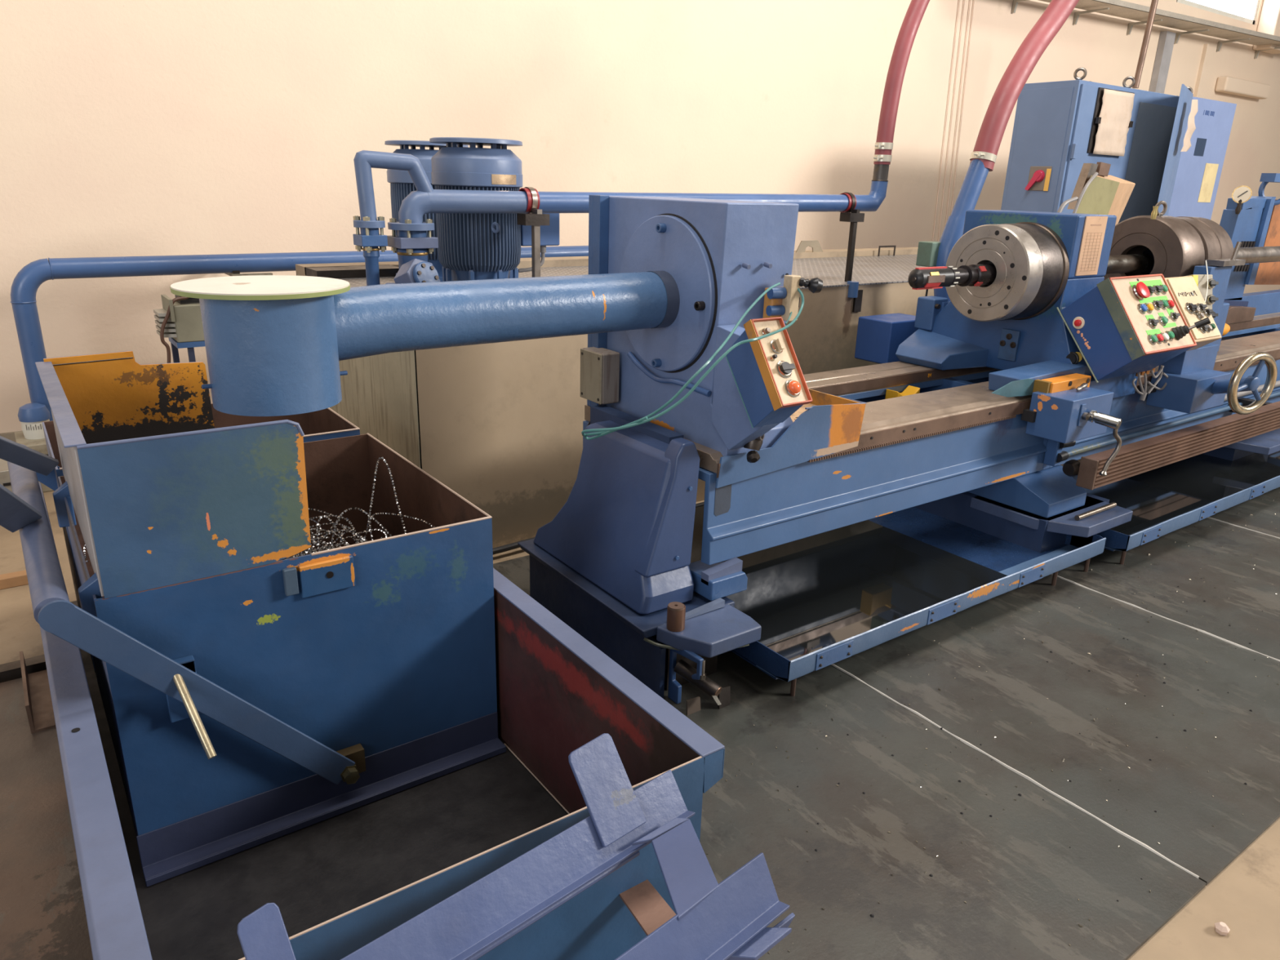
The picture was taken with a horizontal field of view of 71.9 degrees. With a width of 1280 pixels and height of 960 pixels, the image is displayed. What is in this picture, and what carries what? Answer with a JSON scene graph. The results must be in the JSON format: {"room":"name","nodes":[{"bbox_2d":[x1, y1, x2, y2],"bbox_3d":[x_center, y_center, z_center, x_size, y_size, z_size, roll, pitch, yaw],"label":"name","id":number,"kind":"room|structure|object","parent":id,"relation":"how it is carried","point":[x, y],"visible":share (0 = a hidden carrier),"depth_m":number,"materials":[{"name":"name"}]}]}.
{"room":"metal workshop","nodes":[
{"label":"metal workshop","id":0,"kind":"room"},
{"bbox_2d":[0,0,1279,433],"bbox_3d":[3.703,-4.433,9.837,25.500,5.900,0.250,-12,23,-34],"label":"wall","id":1,"kind":"structure","parent":0,"point":[128,127],"depth_m":6.38,"materials":[{"name":"beige paint"}]},
{"bbox_2d":[0,431,20,442],"bbox_3d":[-2.300,-0.532,6.476,10.700,0.150,0.030,-12,23,-34],"label":"baseboard","id":2,"kind":"structure","parent":1,"relation":"attached to","point":[11,435],"depth_m":5.38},
{"bbox_2d":[10,245,588,421],"bbox_3d":[-1.630,-1.217,6.348,4.730,0.906,0.630,-12,23,-34],"label":"pipe","id":3,"kind":"object","parent":1,"relation":"attached to","point":[25,285],"visible":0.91,"depth_m":5.01,"materials":[{"name":"blue metal"}]},
{"bbox_2d":[932,0,959,240],"bbox_3d":[3.315,-4.016,9.508,0.137,4.100,0.011,-12,23,-34],"label":"cable","id":4,"kind":"object","parent":1,"relation":"attached to","point":[959,0],"visible":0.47,"depth_m":9.56,"materials":[{"name":"paint"}]},
{"bbox_2d":[937,0,964,241],"bbox_3d":[3.389,-4.031,9.558,0.164,4.100,0.011,-12,23,-34],"label":"cable","id":5,"kind":"object","parent":1,"relation":"attached to","point":[964,0],"visible":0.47,"depth_m":9.59,"materials":[{"name":"paint"}]},
{"bbox_2d":[945,0,971,224],"bbox_3d":[3.471,-4.048,9.615,0.172,4.100,0.011,-12,23,-34],"label":"cable","id":6,"kind":"object","parent":1,"relation":"attached to","point":[970,0],"visible":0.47,"depth_m":9.62,"materials":[{"name":"paint"}]},
{"bbox_2d":[951,0,974,213],"bbox_3d":[3.529,-4.059,9.655,0.199,4.100,0.011,-12,23,-34],"label":"cable","id":7,"kind":"object","parent":1,"relation":"attached to","point":[974,0],"visible":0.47,"depth_m":9.64,"materials":[{"name":"paint"}]},
{"bbox_2d":[1011,0,1279,58],"bbox_3d":[6.728,-5.765,11.219,9.000,0.372,0.425,-12,23,-34],"label":"cable tray","id":8,"kind":"object","parent":1,"relation":"attached to","point":[1118,8],"visible":0.99,"depth_m":11.09,"materials":[{"name":"beige metal"}]},
{"bbox_2d":[1148,31,1176,93],"bbox_3d":[6.877,-4.654,11.956,0.240,2.540,0.085,-12,23,-34],"label":"duct","id":9,"kind":"object","parent":1,"relation":"attached to","point":[1166,38],"visible":0.36,"depth_m":11.62,"materials":[{"name":"grey metal"}]},
{"bbox_2d":[1193,44,1208,97],"bbox_3d":[7.827,-5.318,12.472,0.040,1.520,0.050,-12,23,-34],"label":"conduit","id":10,"kind":"object","parent":1,"relation":"attached to","point":[1205,50],"visible":0.36,"depth_m":12.32,"materials":[{"name":"beige metal"}]},
{"bbox_2d":[1176,0,1259,24],"bbox_3d":[8.003,-7.030,12.086,2.460,1.180,0.060,-12,23,-34],"label":"window","id":11,"kind":"structure","parent":1,"relation":"in","point":[1246,11],"depth_m":12.47,"materials":[{"name":"white glass"}]},
{"bbox_2d":[1215,75,1270,99],"bbox_3d":[8.944,-5.808,13.082,1.500,0.200,0.150,-12,23,-34],"label":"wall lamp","id":12,"kind":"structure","parent":1,"relation":"attached to","point":[1225,84],"depth_m":12.92,"materials":[{"name":"beige plastic"}]},
{"bbox_2d":[1253,0,1279,53],"bbox_3d":[9.430,-7.337,12.837,0.680,2.000,0.250,-12,23,-34],"label":"window","id":13,"kind":"structure","parent":1,"relation":"attached to","point":[1269,18],"depth_m":12.85,"materials":[{"name":"white glass"}]},
{"bbox_2d":[0,490,1279,959],"bbox_3d":[6.407,-0.336,7.130,25.500,0.148,9.600,-12,23,-34],"label":"floor","id":14,"kind":"structure","parent":0,"point":[1245,895],"depth_m":2.31,"materials":[{"name":"concrete"}]},
{"bbox_2d":[0,458,12,492],"bbox_3d":[-3.612,-0.001,4.731,0.440,0.192,0.556,-12,23,-34],"label":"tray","id":15,"kind":"object","parent":14,"relation":"on","point":[5,480],"visible":0.12,"depth_m":4.61,"materials":[{"name":"beige plastic"}]},
{"bbox_2d":[0,569,28,589],"bbox_3d":[-2.781,0.447,3.705,0.390,0.047,0.060,-12,23,-34],"label":"batten","id":16,"kind":"object","parent":14,"relation":"on","point":[15,579],"visible":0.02,"depth_m":3.76,"materials":[{"name":"beige wood"}]},
{"bbox_2d":[0,654,46,683],"bbox_3d":[-2.462,0.724,2.923,0.840,0.042,0.060,-12,23,-34],"label":"strip","id":17,"kind":"object","parent":14,"relation":"on","point":[10,671],"visible":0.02,"depth_m":3.10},
{"bbox_2d":[14,431,53,492],"bbox_3d":[-3.343,-0.113,4.960,0.230,0.272,0.358,-12,23,-34],"label":"box","id":18,"kind":"object","parent":14,"relation":"on","point":[38,445],"visible":0.14,"depth_m":4.82,"materials":[{"name":"paint"}]},
{"bbox_2d":[17,402,50,439],"bbox_3d":[-3.350,-0.330,4.889,0.147,0.185,0.147,-12,23,-34],"label":"meter","id":19,"kind":"object","parent":18,"relation":"on","point":[31,416],"visible":0.89,"depth_m":4.84,"materials":[{"name":"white plastic"}]},
{"bbox_2d":[0,677,93,959],"bbox_3d":[-1.159,1.046,2.130,1.494,0.012,2.810,-12,23,-34],"label":"floor plate","id":20,"kind":"object","parent":14,"relation":"on","point":[42,913],"visible":0.02,"depth_m":2.31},
{"bbox_2d":[19,650,56,733],"bbox_3d":[-1.986,0.687,2.946,0.110,0.100,0.400,-12,23,-34],"label":"channel","id":21,"kind":"object","parent":20,"relation":"on","point":[37,693],"visible":0.58,"depth_m":2.91,"materials":[{"name":"brown metal"}]},
{"bbox_2d":[38,481,724,959],"bbox_3d":[-1.005,0.596,2.590,1.162,0.555,3.000,-12,23,-34],"label":"trough","id":22,"kind":"object","parent":20,"relation":"on","point":[338,884],"visible":0.43,"depth_m":2.13,"materials":[{"name":"blue paint"}]},
{"bbox_2d":[41,403,359,672],"bbox_3d":[-1.648,0.140,3.416,0.966,0.734,0.668,-12,23,-34],"label":"bin","id":23,"kind":"object","parent":22,"relation":"on","point":[325,424],"visible":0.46,"depth_m":3.53,"materials":[{"name":"metal"}]},
{"bbox_2d":[35,350,506,886],"bbox_3d":[-1.105,0.236,2.638,0.996,1.116,1.061,-12,23,-34],"label":"bin","id":24,"kind":"object","parent":22,"relation":"on","point":[186,525],"visible":0.91,"depth_m":2.28,"materials":[{"name":"blue metal"}]},
{"bbox_2d":[0,435,365,784],"bbox_3d":[-1.408,0.266,2.538,0.770,0.921,1.527,-12,23,-34],"label":"lever arm","id":25,"kind":"object","parent":24,"relation":"attached to","point":[23,509],"visible":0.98,"depth_m":2.12,"materials":[{"name":"blue paint"}]},
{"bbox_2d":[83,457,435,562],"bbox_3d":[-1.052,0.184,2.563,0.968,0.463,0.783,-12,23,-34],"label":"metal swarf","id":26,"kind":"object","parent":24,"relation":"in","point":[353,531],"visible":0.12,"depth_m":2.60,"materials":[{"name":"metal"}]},
{"bbox_2d":[237,733,795,959],"bbox_3d":[-0.275,0.963,1.337,0.469,0.704,1.235,18,25,40],"label":"support frame","id":27,"kind":"object","parent":20,"relation":"on","point":[729,919],"visible":1,"depth_m":1.50,"materials":[{"name":"blue metal"}]},
{"bbox_2d":[153,294,204,362],"bbox_3d":[-2.090,-0.356,4.376,0.430,1.177,0.240,-12,23,-34],"label":"box","id":28,"kind":"object","parent":14,"relation":"on","point":[184,328],"visible":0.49,"depth_m":4.10,"materials":[{"name":"grey metal"}]},
{"bbox_2d":[160,296,189,363],"bbox_3d":[-2.134,-0.679,4.101,0.036,0.380,0.178,15,23,34],"label":"power cable","id":29,"kind":"object","parent":28,"relation":"hanging from","point":[181,298],"visible":0.81,"depth_m":4.04,"materials":[{"name":"grey rubber"}]},
{"bbox_2d":[493,502,704,555],"bbox_3d":[-0.214,0.244,4.487,2.201,0.043,0.062,-12,23,-34],"label":"cable","id":30,"kind":"object","parent":14,"relation":"on","point":[511,546],"visible":0.2,"depth_m":4.20,"materials":[{"name":"black rubber"}]},
{"bbox_2d":[295,240,933,548],"bbox_3d":[0.913,-0.943,6.180,5.880,1.302,1.705,-12,23,-34],"label":"tank","id":31,"kind":"object","parent":14,"relation":"on","point":[500,424],"visible":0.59,"depth_m":4.26,"materials":[{"name":"paint"}]},
{"bbox_2d":[385,258,439,284],"bbox_3d":[-0.998,-0.839,3.763,0.274,0.209,0.224,-12,23,-34],"label":"pump","id":32,"kind":"object","parent":31,"relation":"on","point":[415,270],"visible":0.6,"depth_m":3.71,"materials":[{"name":"blue paint"}]},
{"bbox_2d":[384,140,468,281],"bbox_3d":[-1.057,-1.483,4.874,0.643,0.710,0.458,-12,23,-34],"label":"motor","id":33,"kind":"object","parent":31,"relation":"on","point":[402,184],"visible":0.25,"depth_m":4.62,"materials":[{"name":"blue paint"}]},
{"bbox_2d":[429,137,559,281],"bbox_3d":[-0.697,-1.296,4.354,0.643,0.710,0.458,-12,23,-34],"label":"motor","id":34,"kind":"object","parent":31,"relation":"on","point":[472,246],"visible":0.81,"depth_m":4.16,"materials":[{"name":"paint"}]},
{"bbox_2d":[517,186,549,277],"bbox_3d":[-0.521,-1.112,4.143,0.125,0.501,0.171,-12,23,-34],"label":"support","id":35,"kind":"object","parent":31,"relation":"on","point":[535,218],"visible":0.77,"depth_m":4.07,"materials":[{"name":"metal"}]},
{"bbox_2d":[352,150,888,285],"bbox_3d":[0.161,-1.370,4.604,3.332,0.738,0.196,-12,23,-34],"label":"pipe","id":36,"kind":"object","parent":35,"relation":"attached to","point":[411,241],"visible":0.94,"depth_m":3.82,"materials":[{"name":"metal"}]},
{"bbox_2d":[873,0,929,164],"bbox_3d":[1.814,-2.808,5.347,0.903,1.716,0.108,-12,23,-34],"label":"hose","id":37,"kind":"object","parent":36,"relation":"attached to","point":[883,148],"visible":1,"depth_m":5.24,"materials":[{"name":"rubber"}]},
{"bbox_2d":[839,191,864,312],"bbox_3d":[1.272,-1.375,5.327,0.144,0.683,0.318,-4,20,-17],"label":"support","id":38,"kind":"object","parent":31,"relation":"attached to","point":[852,215],"visible":0.78,"depth_m":5.29,"materials":[{"name":"metal"}]},
{"bbox_2d":[493,555,1206,959],"bbox_3d":[0.063,0.794,2.973,1.505,0.018,2.810,-12,23,-34],"label":"floor plate","id":39,"kind":"object","parent":14,"relation":"on","point":[1029,904],"visible":0.45,"depth_m":2.44,"materials":[{"name":"metal"}]},
{"bbox_2d":[517,538,761,703],"bbox_3d":[-0.028,0.503,3.390,0.413,0.275,1.083,-12,23,-34],"label":"plinth","id":40,"kind":"object","parent":39,"relation":"on","point":[642,645],"visible":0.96,"depth_m":3.13,"materials":[{"name":"paint"}]},
{"bbox_2d":[666,601,685,631],"bbox_3d":[0.121,0.459,2.974,0.064,0.088,0.063,-12,23,-34],"label":"cylinder","id":41,"kind":"object","parent":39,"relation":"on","point":[676,611],"visible":1,"depth_m":2.95,"materials":[{"name":"brown metal"}]},
{"bbox_2d":[667,601,684,611],"bbox_3d":[0.121,0.428,2.957,0.054,0.018,0.054,-12,23,-34],"label":"washer","id":42,"kind":"object","parent":41,"relation":"in","point":[673,606],"depth_m":2.95,"materials":[{"name":"brown metal"}]},
{"bbox_2d":[674,659,730,715],"bbox_3d":[0.205,0.710,3.001,0.183,0.290,0.147,10,21,24],"label":"valve","id":43,"kind":"object","parent":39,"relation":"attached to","point":[684,669],"visible":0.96,"depth_m":2.97,"materials":[{"name":"metal"}]},
{"bbox_2d":[684,597,724,619],"bbox_3d":[0.201,0.456,3.083,0.230,0.028,0.025,-12,23,-34],"label":"flat shim","id":44,"kind":"object","parent":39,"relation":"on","point":[717,603],"visible":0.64,"depth_m":3.10,"materials":[{"name":"metal"}]},
{"bbox_2d":[533,312,1279,613],"bbox_3d":[3.009,-0.610,5.489,7.962,0.652,0.927,-12,23,-34],"label":"bed","id":45,"kind":"object","parent":39,"relation":"on","point":[625,523],"depth_m":3.42,"materials":[{"name":"paint"}]},
{"bbox_2d":[586,195,799,456],"bbox_3d":[0.187,-0.590,3.383,0.381,0.930,0.845,-12,23,-34],"label":"housing","id":46,"kind":"object","parent":45,"relation":"on","point":[721,256],"visible":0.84,"depth_m":3.14,"materials":[{"name":"blue paint"}]},
{"bbox_2d":[169,271,679,416],"bbox_3d":[-0.501,-0.464,2.696,1.640,0.314,0.442,-12,23,-34],"label":"pipe","id":47,"kind":"object","parent":46,"relation":"attached to","point":[275,345],"visible":1,"depth_m":2.47,"materials":[{"name":"blue metal"}]},
{"bbox_2d":[580,346,619,435],"bbox_3d":[-0.175,-0.344,3.611,0.094,0.383,0.191,-12,23,-34],"label":"junction box","id":48,"kind":"object","parent":46,"relation":"attached to","point":[599,366],"visible":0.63,"depth_m":3.52,"materials":[{"name":"grey paint"}]},
{"bbox_2d":[626,351,711,396],"bbox_3d":[0.095,-0.397,3.275,0.037,0.080,0.496,-12,23,-34],"label":"conduit","id":49,"kind":"object","parent":46,"relation":"attached to","point":[699,389],"visible":0.94,"depth_m":3.26,"materials":[{"name":"blue paint"}]},
{"bbox_2d":[581,282,804,439],"bbox_3d":[0.257,-0.364,2.778,0.920,0.444,0.323,-12,23,-34],"label":"hose","id":50,"kind":"object","parent":46,"relation":"attached to","point":[600,432],"visible":1,"depth_m":2.61,"materials":[{"name":"teal rubber"}]},
{"bbox_2d":[711,316,813,449],"bbox_3d":[0.388,-0.306,2.945,0.138,0.472,0.386,-12,23,-34],"label":"control box","id":51,"kind":"object","parent":46,"relation":"attached to","point":[758,384],"visible":0.94,"depth_m":2.87,"materials":[{"name":"paint"}]},
{"bbox_2d":[743,434,764,462],"bbox_3d":[0.400,-0.123,3.087,0.067,0.120,0.092,-2,19,-10],"label":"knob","id":52,"kind":"object","parent":51,"relation":"attached to","point":[753,456],"visible":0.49,"depth_m":3.06,"materials":[{"name":"metal"}]},
{"bbox_2d":[755,434,764,440],"bbox_3d":[0.410,-0.156,3.063,0.035,0.038,0.036,13,22,30],"label":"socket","id":53,"kind":"object","parent":52,"relation":"attached to","point":[760,438],"depth_m":3.06,"materials":[{"name":"metal"}]},
{"bbox_2d":[762,275,822,321],"bbox_3d":[0.537,-0.639,3.108,0.202,0.160,0.093,-1,19,-8],"label":"valve","id":54,"kind":"object","parent":46,"relation":"attached to","point":[780,301],"visible":0.88,"depth_m":3.07,"materials":[{"name":"beige metal"}]},
{"bbox_2d":[895,209,1137,422],"bbox_3d":[1.846,-0.905,4.563,1.310,0.915,1.084,-12,23,-34],"label":"headstock","id":55,"kind":"object","parent":45,"relation":"on","point":[1040,353],"visible":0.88,"depth_m":4.51,"materials":[{"name":"paint"}]},
{"bbox_2d":[854,313,918,364],"bbox_3d":[1.509,-0.845,5.266,0.370,0.250,0.250,-12,23,-34],"label":"cable box","id":56,"kind":"object","parent":55,"relation":"attached to","point":[878,337],"visible":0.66,"depth_m":5.14,"materials":[{"name":"blue metal"}]},
{"bbox_2d":[914,295,948,330],"bbox_3d":[1.738,-0.967,5.103,0.280,0.180,0.140,-12,23,-34],"label":"motor","id":57,"kind":"object","parent":55,"relation":"on","point":[927,307],"visible":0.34,"depth_m":5.02,"materials":[{"name":"blue paint"}]},
{"bbox_2d":[933,158,989,302],"bbox_3d":[1.902,-1.442,5.253,0.333,0.913,0.128,-12,23,-34],"label":"riser pipe","id":58,"kind":"object","parent":55,"relation":"attached to","point":[975,176],"visible":0.6,"depth_m":5.15,"materials":[{"name":"blue metal"}]},
{"bbox_2d":[915,240,940,266],"bbox_3d":[1.740,-1.346,5.256,0.160,0.140,0.100,-12,23,-34],"label":"box","id":59,"kind":"object","parent":58,"relation":"attached to","point":[927,251],"visible":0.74,"depth_m":5.20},
{"bbox_2d":[969,0,1079,171],"bbox_3d":[2.481,-2.689,5.245,1.280,1.648,0.144,-12,23,-34],"label":"hose","id":60,"kind":"object","parent":58,"relation":"attached to","point":[1010,86],"visible":0.94,"depth_m":5.11,"materials":[{"name":"rubber"}]},
{"bbox_2d":[945,222,1069,321],"bbox_3d":[1.843,-1.050,4.466,0.338,0.490,0.490,-12,23,-34],"label":"chuck","id":61,"kind":"object","parent":55,"relation":"on","point":[1030,260],"visible":0.89,"depth_m":4.33,"materials":[{"name":"metal"}]},
{"bbox_2d":[907,263,996,289],"bbox_3d":[1.501,-0.975,4.231,0.620,0.104,0.104,-12,23,-34],"label":"tool","id":62,"kind":"object","parent":61,"relation":"attached to","point":[984,274],"visible":0.98,"depth_m":4.17,"materials":[{"name":"black metal"}]},
{"bbox_2d":[1025,382,1121,476],"bbox_3d":[2.062,-0.244,4.115,0.360,0.377,0.346,-12,23,-34],"label":"box","id":63,"kind":"object","parent":55,"relation":"attached to","point":[1083,411],"visible":1,"depth_m":4.04,"materials":[{"name":"paint"}]},
{"bbox_2d":[1057,161,1135,225],"bbox_3d":[3.375,-2.064,6.463,0.199,0.487,1.445,18,25,40],"label":"box","id":64,"kind":"object","parent":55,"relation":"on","point":[1095,192],"visible":0.84,"depth_m":6.28,"materials":[{"name":"metal"}]},
{"bbox_2d":[1106,253,1153,274],"bbox_3d":[2.648,-1.221,5.013,0.880,0.104,0.104,-12,23,-34],"label":"stub","id":65,"kind":"object","parent":55,"relation":"attached to","point":[1118,264],"visible":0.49,"depth_m":5.08,"materials":[{"name":"metal"}]},
{"bbox_2d":[1056,273,1210,382],"bbox_3d":[2.432,-0.749,4.348,0.568,0.498,0.540,-12,23,-34],"label":"console","id":66,"kind":"object","parent":55,"relation":"attached to","point":[1127,325],"visible":1,"depth_m":4.24,"materials":[{"name":"paint"}]},
{"bbox_2d":[1131,364,1168,400],"bbox_3d":[2.667,-0.514,4.622,0.394,0.193,0.036,-12,23,-34],"label":"cables","id":67,"kind":"object","parent":66,"relation":"hanging from","point":[1143,395],"visible":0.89,"depth_m":4.60,"materials":[{"name":"grey rubber"}]},
{"bbox_2d":[1164,275,1221,351],"bbox_3d":[2.791,-0.855,4.562,0.315,0.371,0.320,-12,23,-34],"label":"control panel","id":68,"kind":"object","parent":66,"relation":"attached to","point":[1185,291],"visible":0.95,"depth_m":4.48,"materials":[{"name":"white metal"}]},
{"bbox_2d":[1204,260,1208,302],"bbox_3d":[3.007,-1.002,4.698,0.028,0.305,0.347,11,21,24],"label":"wire","id":69,"kind":"object","parent":68,"relation":"attached to","point":[1206,260],"visible":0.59,"depth_m":4.75,"materials":[{"name":"white plastic"}]},
{"bbox_2d":[1043,439,1075,466],"bbox_3d":[2.076,-0.164,4.335,0.146,0.190,0.092,-2,19,-12],"label":"pipe fitting","id":70,"kind":"object","parent":45,"relation":"attached to","point":[1054,455],"visible":0.47,"depth_m":4.33,"materials":[{"name":"blue paint"}]},
{"bbox_2d":[1062,396,1279,489],"bbox_3d":[4.231,-0.515,5.721,5.550,0.148,0.315,-12,23,-34],"label":"cover","id":71,"kind":"object","parent":45,"relation":"attached to","point":[1133,459],"visible":0.97,"depth_m":4.50,"materials":[{"name":"brown metal"}]},
{"bbox_2d":[1066,391,1279,456],"bbox_3d":[4.238,-0.572,5.846,5.380,0.054,0.029,-12,23,-34],"label":"pipe","id":72,"kind":"object","parent":45,"relation":"attached to","point":[1097,445],"visible":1,"depth_m":4.86,"materials":[{"name":"metal"}]},
{"bbox_2d":[1102,200,1245,351],"bbox_3d":[3.153,-1.226,5.337,0.856,0.879,0.750,-12,23,-34],"label":"cylindrical drum","id":73,"kind":"object","parent":45,"relation":"on","point":[1180,246],"visible":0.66,"depth_m":5.11,"materials":[{"name":"grey metal"}]},
{"bbox_2d":[1233,245,1279,263],"bbox_3d":[4.933,-1.696,6.587,3.650,0.110,0.110,-12,23,-34],"label":"tube","id":74,"kind":"object","parent":73,"relation":"attached to","point":[1258,254],"visible":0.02,"depth_m":6.07,"materials":[{"name":"metal"}]},
{"bbox_2d":[1135,343,1277,414],"bbox_3d":[3.055,-0.542,4.695,0.600,0.351,0.495,-12,23,-34],"label":"handwheel gearbox","id":75,"kind":"object","parent":45,"relation":"attached to","point":[1193,384],"visible":0.99,"depth_m":4.69,"materials":[{"name":"paint"}]},
{"bbox_2d":[1183,274,1218,319],"bbox_3d":[3.046,-0.978,4.820,0.146,0.282,0.170,-3,19,-13],"label":"box","id":76,"kind":"object","parent":75,"relation":"attached to","point":[1201,280],"visible":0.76,"depth_m":4.78,"materials":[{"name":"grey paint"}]},
{"bbox_2d":[1222,323,1230,336],"bbox_3d":[4.076,-1.061,6.240,0.260,0.099,0.099,-12,23,-34],"label":"float","id":77,"kind":"object","parent":45,"relation":"on","point":[1227,328],"visible":0.2,"depth_m":6.23,"materials":[{"name":"orange plastic"}]},
{"bbox_2d":[1225,306,1256,324],"bbox_3d":[3.968,-1.193,6.482,1.900,0.130,0.270,-12,23,-34],"label":"cover","id":78,"kind":"object","parent":45,"relation":"on","point":[1235,314],"visible":0.23,"depth_m":6.76,"materials":[{"name":"brown metal"}]},
{"bbox_2d":[1219,195,1279,340],"bbox_3d":[5.104,-1.712,7.301,2.233,1.200,0.300,-12,23,-34],"label":"headstock","id":79,"kind":"object","parent":45,"relation":"on","point":[1257,224],"visible":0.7,"depth_m":6.86,"materials":[{"name":"blue paint"}]},
{"bbox_2d":[1231,185,1252,213],"bbox_3d":[4.417,-2.060,6.493,0.124,0.200,0.040,12,21,29],"label":"pressure gauge","id":80,"kind":"object","parent":79,"relation":"on","point":[1241,194],"visible":1,"depth_m":6.47,"materials":[{"name":"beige metal"}]},
{"bbox_2d":[1257,173,1279,205],"bbox_3d":[4.940,-2.266,6.890,0.331,0.240,0.158,-8,21,-26],"label":"pipe","id":81,"kind":"object","parent":79,"relation":"on","point":[1265,178],"visible":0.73,"depth_m":6.79,"materials":[{"name":"blue metal"}]},
{"bbox_2d":[1223,380,1279,401],"bbox_3d":[4.951,-0.788,6.339,3.600,0.049,0.039,-12,23,-34],"label":"pipe","id":82,"kind":"object","parent":45,"relation":"attached to","point":[1260,388],"visible":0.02,"depth_m":5.54,"materials":[{"name":"metal"}]},
{"bbox_2d":[715,496,1279,953],"bbox_3d":[2.341,0.625,3.653,5.281,0.006,1.198,-12,23,-34],"label":"chips","id":83,"kind":"object","parent":39,"relation":"on","point":[1268,496],"visible":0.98,"depth_m":2.88,"materials":[{"name":"metal"}]},
{"bbox_2d":[796,577,1262,917],"bbox_3d":[1.656,0.807,3.059,3.039,0.005,0.878,-12,23,-34],"label":"crumbs","id":84,"kind":"object","parent":39,"relation":"on","point":[872,915],"visible":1,"depth_m":2.71,"materials":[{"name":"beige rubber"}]},
{"bbox_2d":[833,573,1279,885],"bbox_3d":[1.269,0.541,3.829,1.505,0.018,2.850,-12,23,-34],"label":"floor plate","id":85,"kind":"object","parent":14,"relation":"on","point":[1015,687],"visible":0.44,"depth_m":3.11,"materials":[{"name":"metal"}]},
{"bbox_2d":[730,506,1106,696],"bbox_3d":[0.918,0.323,4.160,2.075,0.175,1.494,-12,23,-34],"label":"drip tray","id":86,"kind":"object","parent":85,"relation":"on","point":[1022,566],"visible":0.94,"depth_m":3.93,"materials":[{"name":"paint"}]},
{"bbox_2d":[690,506,1007,660],"bbox_3d":[0.654,0.359,3.988,1.429,0.002,1.461,-12,23,-34],"label":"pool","id":87,"kind":"object","parent":86,"relation":"in","point":[806,595],"visible":0.36,"depth_m":3.78,"materials":[{"name":"black"}]},
{"bbox_2d":[1000,66,1236,222],"bbox_3d":[4.657,-2.356,8.501,2.935,2.702,0.870,-12,23,-34],"label":"tall cabinet","id":88,"kind":"object","parent":14,"relation":"on","point":[1055,126],"visible":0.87,"depth_m":7.84,"materials":[{"name":"metal"}]},
{"bbox_2d":[1024,166,1052,191],"bbox_3d":[3.437,-2.602,7.617,0.045,0.200,0.200,-12,23,-34],"label":"switch plate","id":89,"kind":"object","parent":88,"relation":"attached to","point":[1037,178],"depth_m":7.61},
{"bbox_2d":[1093,88,1134,156],"bbox_3d":[4.084,-3.067,7.599,0.541,0.510,0.019,-12,23,-34],"label":"paper sheet","id":90,"kind":"object","parent":88,"relation":"hanging from","point":[1115,114],"visible":1,"depth_m":7.59,"materials":[{"name":"white paper"}]},
{"bbox_2d":[1132,0,1158,88],"bbox_3d":[4.860,-4.255,8.461,0.122,0.922,0.056,-12,23,-34],"label":"pole","id":91,"kind":"object","parent":88,"relation":"attached to","point":[1153,9],"visible":1,"depth_m":8.46,"materials":[{"name":"brown metal"}]},
{"bbox_2d":[1180,99,1197,151],"bbox_3d":[4.958,-3.186,7.940,0.331,0.450,0.060,-12,23,-34],"label":"papers","id":92,"kind":"object","parent":88,"relation":"hanging from","point":[1191,125],"visible":1,"depth_m":7.88,"materials":[{"name":"white paper"}]},
{"bbox_2d":[1052,516,1279,659],"bbox_3d":[2.486,0.293,4.669,1.505,0.018,2.850,-12,23,-34],"label":"floor plate","id":93,"kind":"object","parent":14,"relation":"on","point":[1252,593],"visible":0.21,"depth_m":4.15,"materials":[{"name":"metal"}]},
{"bbox_2d":[914,465,1133,552],"bbox_3d":[1.905,0.071,4.623,0.590,0.370,1.100,-12,23,-34],"label":"support","id":94,"kind":"object","parent":93,"relation":"on","point":[1036,511],"visible":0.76,"depth_m":4.30,"materials":[{"name":"blue paint"}]},
{"bbox_2d":[1074,502,1116,520],"bbox_3d":[2.196,0.150,4.252,0.321,0.035,0.026,-11,22,-32],"label":"bar","id":95,"kind":"object","parent":94,"relation":"on","point":[1113,504],"visible":1,"depth_m":4.23,"materials":[{"name":"silver metal"}]},
{"bbox_2d":[1095,475,1279,564],"bbox_3d":[3.950,-0.285,6.224,5.120,0.175,1.544,-12,23,-34],"label":"drip tray","id":96,"kind":"object","parent":93,"relation":"on","point":[1115,540],"visible":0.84,"depth_m":4.49,"materials":[{"name":"paint"}]},
{"bbox_2d":[1060,450,1279,535],"bbox_3d":[3.941,-0.302,6.228,5.104,0.002,1.511,-12,23,-34],"label":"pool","id":97,"kind":"object","parent":96,"relation":"in","point":[1156,496],"visible":0.2,"depth_m":5.16,"materials":[{"name":"black"}]},
{"bbox_2d":[1214,921,1230,935],"bbox_3d":[1.434,1.103,2.175,0.033,0.022,0.033,-12,23,-34],"label":"stone","id":98,"kind":"object","parent":14,"relation":"on","point":[1220,927],"visible":1,"depth_m":2.17,"materials":[{"name":"white stone"}]},
{"bbox_2d":[1208,487,1279,537],"bbox_3d":[3.703,0.044,5.509,1.504,0.018,2.850,-12,23,-34],"label":"floor plate","id":99,"kind":"object","parent":14,"relation":"on","point":[1263,508],"visible":0.02,"depth_m":5.03,"materials":[{"name":"concrete"}]},
{"bbox_2d":[1202,428,1279,461],"bbox_3d":[3.845,-0.349,6.019,0.699,0.380,1.000,-12,23,-34],"label":"support","id":100,"kind":"object","parent":99,"relation":"on","point":[1267,443],"visible":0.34,"depth_m":5.63,"materials":[{"name":"paint"}]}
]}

